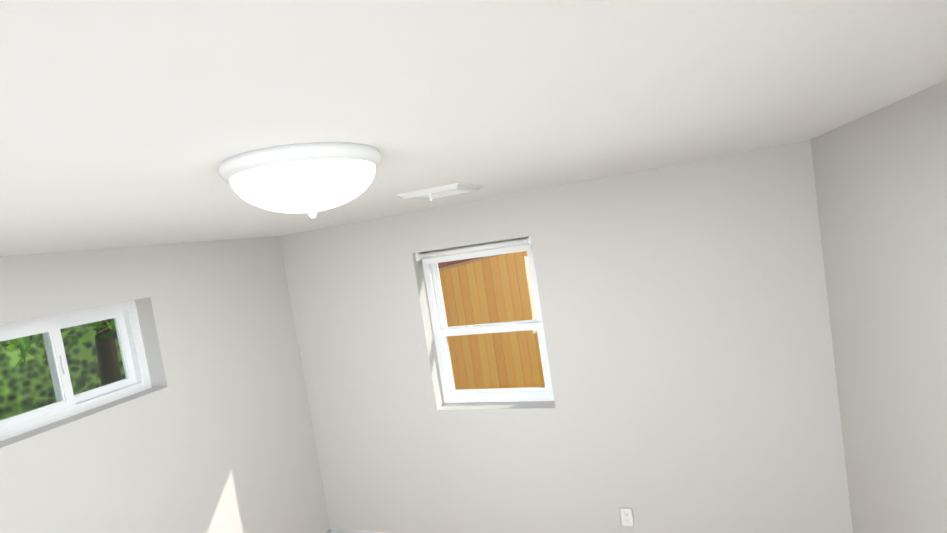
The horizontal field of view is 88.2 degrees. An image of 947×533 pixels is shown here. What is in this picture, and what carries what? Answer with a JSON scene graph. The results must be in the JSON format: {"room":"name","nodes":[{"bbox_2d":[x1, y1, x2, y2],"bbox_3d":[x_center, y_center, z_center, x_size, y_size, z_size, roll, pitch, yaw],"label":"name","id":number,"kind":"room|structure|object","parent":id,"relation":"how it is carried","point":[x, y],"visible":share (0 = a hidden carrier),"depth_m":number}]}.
{"room":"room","nodes":[
{"label":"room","id":0,"kind":"room"},
{"bbox_2d":[0,236,329,532],"bbox_3d":[-2.087,1.206,1.727,0.220,2.400,4.250,-7,4,21],"label":"wall","id":1,"kind":"structure","parent":0,"point":[210,430],"depth_m":2.75},
{"bbox_2d":[0,300,151,440],"bbox_3d":[-1.998,0.475,2.353,0.095,0.500,0.780,-7,4,21],"label":"sliding window","id":2,"kind":"structure","parent":1,"relation":"in","point":[69,403],"depth_m":2.37},
{"bbox_2d":[0,0,946,255],"bbox_3d":[-0.634,-0.290,1.014,3.780,0.200,4.690,-7,4,21],"label":"ceiling","id":3,"kind":"structure","parent":0,"point":[127,123],"depth_m":0.75},
{"bbox_2d":[219,142,380,218],"bbox_3d":[-0.363,-0.168,1.072,0.336,0.129,0.336,-7,4,21],"label":"flush-mount ceiling light","id":4,"kind":"object","parent":3,"relation":"attached to","point":[312,179],"visible":1,"depth_m":0.95},
{"bbox_2d":[397,183,483,200],"bbox_3d":[-0.135,-0.309,2.136,0.285,0.052,0.300,-7,4,21],"label":"ceiling vent","id":5,"kind":"object","parent":3,"relation":"in","point":[430,194],"visible":1,"depth_m":2.04},
{"bbox_2d":[279,140,852,532],"bbox_3d":[0.332,0.747,3.177,3.780,2.400,0.220,-7,4,21],"label":"wall","id":6,"kind":"structure","parent":0,"point":[686,322],"depth_m":2.86},
{"bbox_2d":[331,528,382,532],"bbox_3d":[0.457,1.872,3.138,3.270,0.146,0.015,-7,4,21],"label":"baseboard","id":7,"kind":"structure","parent":6,"relation":"attached to","point":[333,530],"depth_m":3.67},
{"bbox_2d":[421,237,553,402],"bbox_3d":[0.107,0.375,3.278,0.809,1.070,0.086,-7,4,21],"label":"double-hung window","id":8,"kind":"structure","parent":6,"relation":"in","point":[442,330],"depth_m":3.29},
{"bbox_2d":[415,236,533,264],"bbox_3d":[0.004,-0.047,3.151,0.805,0.189,0.050,-7,4,21],"label":"roller blind","id":9,"kind":"object","parent":8,"relation":"attached to","point":[506,247],"visible":0.98,"depth_m":3.14},
{"bbox_2d":[619,508,633,526],"bbox_3d":[0.919,1.504,2.927,0.072,0.117,0.008,-7,4,21],"label":"outlet","id":10,"kind":"object","parent":6,"relation":"attached to","point":[626,515],"visible":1,"depth_m":2.92},
{"bbox_2d":[811,80,946,532],"bbox_3d":[1.212,0.780,0.459,0.220,2.400,4.250,-7,4,21],"label":"wall","id":11,"kind":"structure","parent":0,"point":[880,175],"depth_m":1.79},
{"label":"outside","id":12,"kind":"structure","parent":0,"visible":0},
{"bbox_3d":[2.409,1.294,13.081,60.000,0.090,60.000,-7,4,21],"label":"ground","id":13,"kind":"structure","parent":12,"visible":0},
{"bbox_2d":[2,319,121,385],"bbox_3d":[-3.716,0.090,4.668,3.820,5.164,4.222,-7,4,21],"label":"tree","id":14,"kind":"object","parent":13,"relation":"on","point":[106,339],"depth_m":4.69},
{"bbox_2d":[0,318,125,419],"bbox_3d":[-7.704,-1.290,7.716,0.300,8.710,15.600,-7,4,21],"label":"hedge","id":15,"kind":"object","parent":13,"relation":"on","point":[20,368],"depth_m":7.94},
{"bbox_2d":[438,257,480,267],"bbox_3d":[-0.250,0.648,7.788,11.000,2.630,0.100,-7,4,21],"label":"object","id":16,"kind":"object","parent":13,"relation":"on","point":[442,264],"depth_m":7.72},
{"bbox_2d":[439,251,544,389],"bbox_3d":[-0.557,0.876,6.630,7.200,2.412,0.080,-7,4,21],"label":"fence","id":17,"kind":"object","parent":13,"relation":"on","point":[506,274],"depth_m":6.30}
]}

